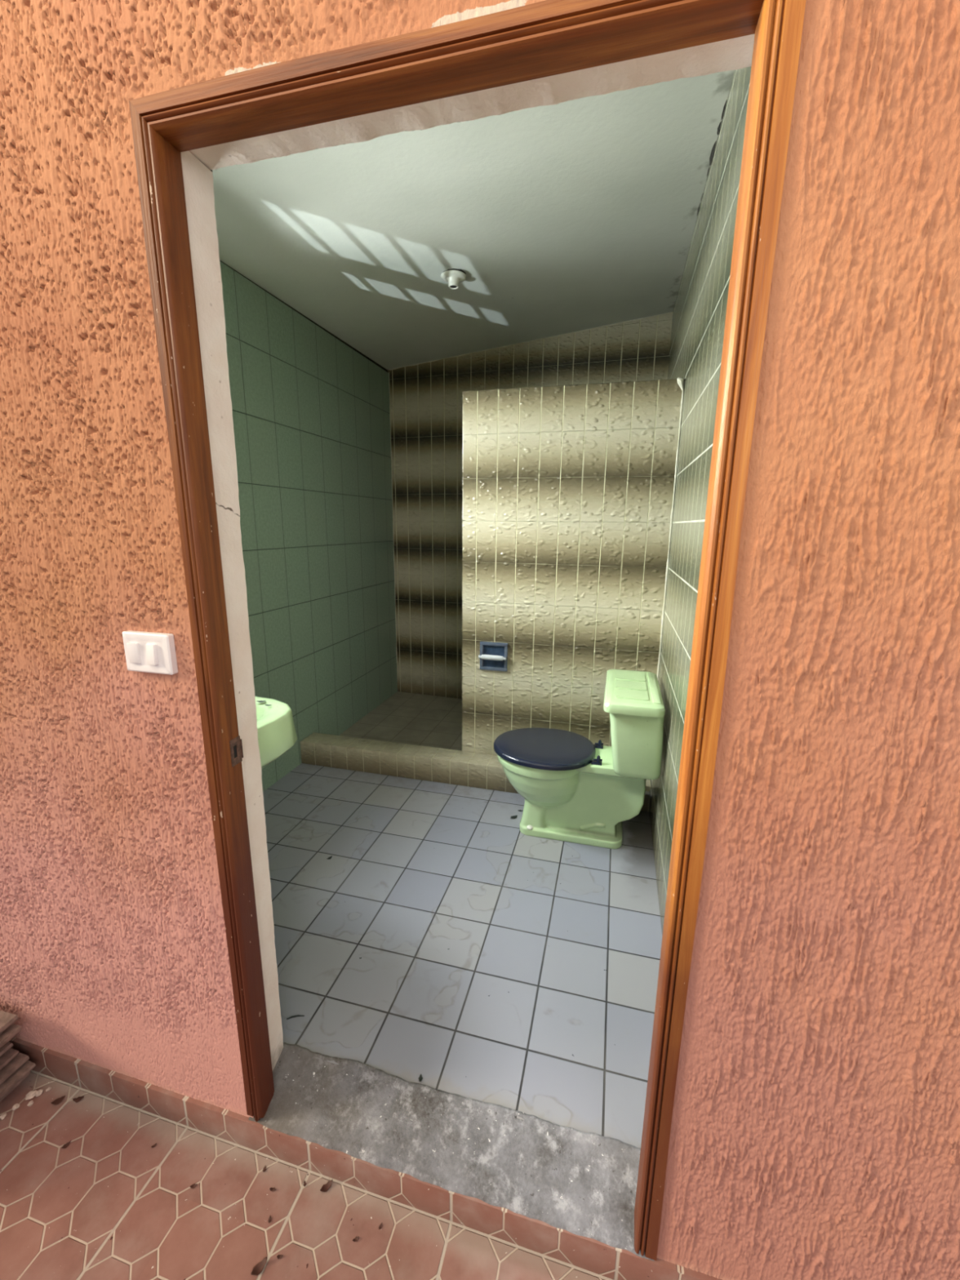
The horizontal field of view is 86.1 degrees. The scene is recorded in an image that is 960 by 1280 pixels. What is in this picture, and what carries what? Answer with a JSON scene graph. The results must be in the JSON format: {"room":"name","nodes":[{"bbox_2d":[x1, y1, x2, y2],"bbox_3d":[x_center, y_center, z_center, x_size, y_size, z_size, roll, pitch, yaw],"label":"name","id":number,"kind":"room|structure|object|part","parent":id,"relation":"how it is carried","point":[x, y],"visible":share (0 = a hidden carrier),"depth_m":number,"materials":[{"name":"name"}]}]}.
{"room":"patio","nodes":[
{"label":"patio","id":0,"kind":"room"},
{"bbox_2d":[0,1070,613,1279],"bbox_3d":[-0.687,1.740,-0.710,5.600,0.100,4.004,4,13,14],"label":"floor","id":1,"kind":"structure","parent":0,"point":[108,1204],"depth_m":1.14,"materials":[{"name":"tile"}]},
{"bbox_2d":[0,1112,6,1119],"bbox_3d":[-1.225,1.224,1.321,0.014,0.009,0.014,-8,15,-33],"label":"crumb","id":2,"kind":"object","parent":1,"relation":"on","point":[2,1116],"visible":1,"depth_m":1.32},
{"bbox_2d":[12,1103,19,1110],"bbox_3d":[-1.212,1.219,1.342,0.014,0.010,0.015,10,16,37],"label":"crumb","id":3,"kind":"object","parent":1,"relation":"on","point":[15,1106],"visible":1,"depth_m":1.34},
{"bbox_2d":[26,1100,33,1106],"bbox_3d":[-1.180,1.218,1.350,0.013,0.008,0.013,6,14,22],"label":"crumb","id":4,"kind":"object","parent":1,"relation":"on","point":[30,1103],"visible":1,"depth_m":1.35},
{"bbox_2d":[25,1089,36,1100],"bbox_3d":[-1.195,1.211,1.368,0.025,0.013,0.022,-5,14,-25],"label":"crumb","id":5,"kind":"object","parent":1,"relation":"on","point":[31,1094],"visible":1,"depth_m":1.36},
{"bbox_2d":[35,1088,43,1097],"bbox_3d":[-1.179,1.211,1.374,0.018,0.011,0.017,-11,17,-42],"label":"crumb","id":6,"kind":"object","parent":1,"relation":"on","point":[40,1091],"visible":1,"depth_m":1.37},
{"bbox_2d":[50,1095,65,1104],"bbox_3d":[-1.113,1.216,1.358,0.030,0.009,0.018,-9,16,-36],"label":"scrap","id":7,"kind":"object","parent":1,"relation":"on","point":[58,1100],"visible":1,"depth_m":1.36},
{"bbox_2d":[61,1140,71,1148],"bbox_3d":[-1.015,1.240,1.262,0.012,0.006,0.020,10,16,35],"label":"scrap","id":8,"kind":"object","parent":1,"relation":"on","point":[66,1144],"visible":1,"depth_m":1.26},
{"bbox_2d":[72,1096,84,1102],"bbox_3d":[-1.064,1.216,1.362,0.026,0.008,0.015,-3,13,-14],"label":"scrap","id":9,"kind":"object","parent":1,"relation":"on","point":[79,1098],"visible":1,"depth_m":1.36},
{"bbox_2d":[190,1183,197,1188],"bbox_3d":[-0.662,1.261,1.187,0.013,0.005,0.010,4,13,13],"label":"scrap","id":10,"kind":"object","parent":1,"relation":"on","point":[193,1185],"visible":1,"depth_m":1.19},
{"bbox_2d":[250,1256,267,1275],"bbox_3d":[-0.454,1.290,1.057,0.019,0.010,0.034,12,17,40],"label":"scrap","id":11,"kind":"object","parent":1,"relation":"on","point":[257,1269],"visible":1,"depth_m":1.06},
{"bbox_2d":[276,1254,283,1258],"bbox_3d":[-0.418,1.289,1.075,0.013,0.005,0.006,-1,13,-8],"label":"scrap","id":12,"kind":"object","parent":1,"relation":"on","point":[279,1256],"visible":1,"depth_m":1.07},
{"bbox_2d":[320,1179,333,1191],"bbox_3d":[-0.354,1.262,1.187,0.030,0.009,0.017,-11,17,-41],"label":"scrap","id":13,"kind":"object","parent":1,"relation":"on","point":[325,1188],"visible":1,"depth_m":1.19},
{"bbox_2d":[352,1236,359,1241],"bbox_3d":[-0.266,1.284,1.101,0.012,0.005,0.009,3,13,10],"label":"scrap","id":14,"kind":"object","parent":1,"relation":"on","point":[356,1238],"visible":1,"depth_m":1.10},
{"bbox_2d":[248,1042,653,1261],"bbox_3d":[-0.090,1.189,1.204,0.937,0.148,0.159,4,13,14],"label":"doorsill","id":15,"kind":"structure","parent":1,"relation":"on","point":[576,1182],"depth_m":1.18,"materials":[{"name":"concrete"}]},
{"bbox_3d":[-1.388,1.221,1.302,0.223,0.019,0.300,4,13,16],"label":"tile","id":16,"kind":"structure","parent":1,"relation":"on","visible":0},
{"bbox_2d":[0,1041,35,1102],"bbox_3d":[-1.378,1.161,1.278,0.278,0.108,0.321,4,13,17],"label":"tile","id":17,"kind":"object","parent":16,"relation":"on","point":[28,1066],"depth_m":1.36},
{"bbox_3d":[-1.406,1.092,1.278,0.223,0.023,0.300,4,13,15],"label":"tile","id":18,"kind":"structure","parent":17,"relation":"on","visible":0},
{"bbox_3d":[-1.377,1.073,1.251,0.224,0.025,0.300,4,13,16],"label":"tile","id":19,"kind":"structure","parent":18,"relation":"on","visible":0},
{"bbox_2d":[0,1010,21,1047],"bbox_3d":[-1.351,1.037,1.238,0.236,0.049,0.309,3,13,12],"label":"tile","id":20,"kind":"object","parent":19,"relation":"on","point":[6,1020],"depth_m":1.34,"materials":[{"name":"brown tile"}]},
{"bbox_2d":[219,260,397,791],"bbox_3d":[-1.081,-0.525,2.696,0.110,2.541,2.902,4,13,14],"label":"wall","id":21,"kind":"structure","parent":0,"point":[311,414],"depth_m":2.92,"materials":[{"name":"green tile"}]},
{"bbox_2d":[254,696,297,768],"bbox_3d":[-0.866,0.398,1.558,0.540,0.511,0.476,4,13,14],"label":"washbasin","id":22,"kind":"object","parent":21,"relation":"attached to","point":[276,730],"visible":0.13,"depth_m":1.53,"materials":[{"name":"green ceramic"}]},
{"bbox_2d":[262,691,662,1148],"bbox_3d":[-0.111,0.830,2.734,1.923,0.100,2.903,4,13,14],"label":"floor","id":23,"kind":"structure","parent":0,"point":[473,954],"depth_m":1.73,"materials":[{"name":"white tile"}]},
{"bbox_2d":[286,1014,304,1019],"bbox_3d":[-0.519,1.061,1.447,0.048,0.004,0.008,-2,13,-13],"label":"twig","id":24,"kind":"object","parent":23,"relation":"on","point":[296,1015],"visible":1,"depth_m":1.45,"materials":[{"name":"black plant"}]},
{"bbox_2d":[418,1074,422,1081],"bbox_3d":[-0.149,1.099,1.288,0.011,0.006,0.018,1,13,1],"label":"scrap","id":25,"kind":"object","parent":23,"relation":"on","point":[420,1077],"visible":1,"depth_m":1.29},
{"bbox_2d":[300,732,651,811],"bbox_3d":[-0.087,0.696,2.792,1.921,0.136,0.141,4,13,14],"label":"curb","id":26,"kind":"object","parent":23,"relation":"on","point":[452,766],"visible":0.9,"depth_m":2.81,"materials":[{"name":"tile"}]},
{"bbox_2d":[493,669,665,848],"bbox_3d":[0.411,0.519,2.290,0.710,0.710,0.510,4,13,14],"label":"toilet","id":27,"kind":"object","parent":23,"relation":"on","point":[575,789],"visible":1,"depth_m":2.20,"materials":[{"name":"green ceramic"}]},
{"bbox_3d":[0.288,0.479,2.314,0.455,0.028,0.406,4,13,14],"label":"seat lid","id":28,"kind":"part","parent":27,"relation":"part of","materials":[{"name":"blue plastic"}]},
{"bbox_3d":[0.401,0.681,2.329,0.665,0.376,0.383,4,13,14],"label":"bowl","id":29,"kind":"part","parent":27,"relation":"part of","materials":[{"name":"green ceramic"}]},
{"bbox_3d":[0.641,0.209,2.159,0.224,0.044,0.510,4,13,14],"label":"tank lid","id":30,"kind":"part","parent":27,"relation":"part of","materials":[{"name":"green ceramic"}]},
{"bbox_3d":[0.654,0.365,2.190,0.211,0.286,0.464,4,13,14],"label":"tank","id":31,"kind":"part","parent":27,"relation":"part of","materials":[{"name":"green ceramic"}]},
{"bbox_2d":[212,70,734,369],"bbox_3d":[-0.073,-1.748,2.206,2.123,0.320,3.001,4,13,14],"label":"ceiling","id":32,"kind":"structure","parent":0,"point":[580,214],"depth_m":2.04,"materials":[{"name":"paint"}]},
{"bbox_2d":[440,268,466,288],"bbox_3d":[-0.126,-1.721,2.463,0.122,0.056,0.129,4,13,14],"label":"holder","id":33,"kind":"object","parent":32,"relation":"attached to","point":[453,277],"visible":1,"depth_m":2.44,"materials":[{"name":"white ceramic"}]},
{"bbox_2d":[446,276,460,288],"bbox_3d":[-0.127,-1.708,2.463,0.068,0.032,0.068,4,13,14],"label":"socket","id":34,"kind":"object","parent":33,"relation":"attached to","point":[453,282],"depth_m":2.44,"materials":[{"name":"white ceramic"}]},
{"bbox_2d":[697,100,726,214],"bbox_3d":[0.724,-1.613,1.492,0.009,0.020,1.386,4,13,14],"label":"crack","id":35,"kind":"structure","parent":32,"relation":"attached to","point":[718,127],"depth_m":1.75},
{"bbox_2d":[0,0,959,1279],"bbox_3d":[0.136,-0.203,0.827,3.820,3.034,0.141,4,13,14],"label":"wall","id":36,"kind":"structure","parent":0,"point":[815,1132],"depth_m":0.83,"materials":[{"name":"orange paint"}]},
{"bbox_2d":[122,630,177,675],"bbox_3d":[-0.653,0.026,1.010,0.112,0.080,0.023,4,13,14],"label":"light switch","id":37,"kind":"object","parent":36,"relation":"attached to","point":[144,651],"visible":1,"depth_m":1.00,"materials":[{"name":"white plastic"}]},
{"bbox_2d":[8,1036,722,1279],"bbox_3d":[0.107,1.248,1.097,3.820,0.085,0.033,4,13,14],"label":"baseboard","id":38,"kind":"structure","parent":36,"relation":"attached to","point":[593,1255],"depth_m":1.18,"materials":[{"name":"tile"}]},
{"bbox_2d":[128,0,805,1260],"bbox_3d":[-0.091,0.191,0.933,0.942,2.059,0.058,4,13,14],"label":"door frame","id":39,"kind":"structure","parent":36,"relation":"in","point":[547,37],"depth_m":0.77,"materials":[{"name":"brown wood"}]},
{"bbox_3d":[-0.529,0.160,1.041,0.038,2.050,0.052,4,13,14],"label":"casing","id":40,"kind":"part","parent":39,"relation":"part of","materials":[{"name":"brown wood"}]},
{"bbox_3d":[-0.506,0.231,1.068,0.005,0.057,0.032,4,13,14],"label":"strike plate","id":41,"kind":"part","parent":39,"relation":"part of","materials":[{"name":"metal"}]},
{"bbox_3d":[-0.083,-0.792,0.709,0.940,0.042,0.052,4,13,14],"label":"casing","id":42,"kind":"part","parent":39,"relation":"part of","materials":[{"name":"brown wood"}]},
{"bbox_3d":[0.343,0.222,0.819,0.042,2.057,0.052,4,13,14],"label":"casing","id":43,"kind":"part","parent":39,"relation":"part of","materials":[{"name":"brown wood"}]},
{"bbox_2d":[387,311,672,698],"bbox_3d":[0.256,-0.824,3.736,2.172,2.694,0.100,5,13,18],"label":"wall","id":44,"kind":"structure","parent":0,"point":[426,399],"depth_m":3.77,"materials":[{"name":"tile"}]},
{"bbox_2d":[388,312,669,653],"bbox_3d":[0.234,-0.901,3.672,1.907,2.384,0.009,5,13,18],"label":"grout","id":45,"kind":"structure","parent":44,"relation":"attached to","point":[666,313],"depth_m":3.61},
{"bbox_2d":[462,377,684,755],"bbox_3d":[0.401,-0.262,2.563,0.992,1.847,0.138,4,13,14],"label":"wall","id":46,"kind":"structure","parent":0,"point":[569,491],"depth_m":2.47,"materials":[{"name":"tile"}]},
{"bbox_2d":[478,641,507,671],"bbox_3d":[0.067,0.087,2.660,0.151,0.150,0.038,4,13,14],"label":"toilet paper holder","id":47,"kind":"object","parent":46,"relation":"attached to","point":[493,655],"visible":1,"depth_m":2.67,"materials":[{"name":"blue ceramic"}]},
{"bbox_2d":[648,66,751,936],"bbox_3d":[0.880,-0.468,2.179,0.100,2.694,2.902,4,13,14],"label":"wall","id":48,"kind":"structure","parent":0,"point":[700,309],"depth_m":1.75,"materials":[{"name":"tile"}]},
{"bbox_2d":[644,789,651,798],"bbox_3d":[0.787,0.737,2.481,0.073,0.043,0.044,4,13,14],"label":"water valve","id":49,"kind":"object","parent":48,"relation":"attached to","point":[646,793],"visible":0.46,"depth_m":2.47,"materials":[{"name":"silver metal"}]}
]}

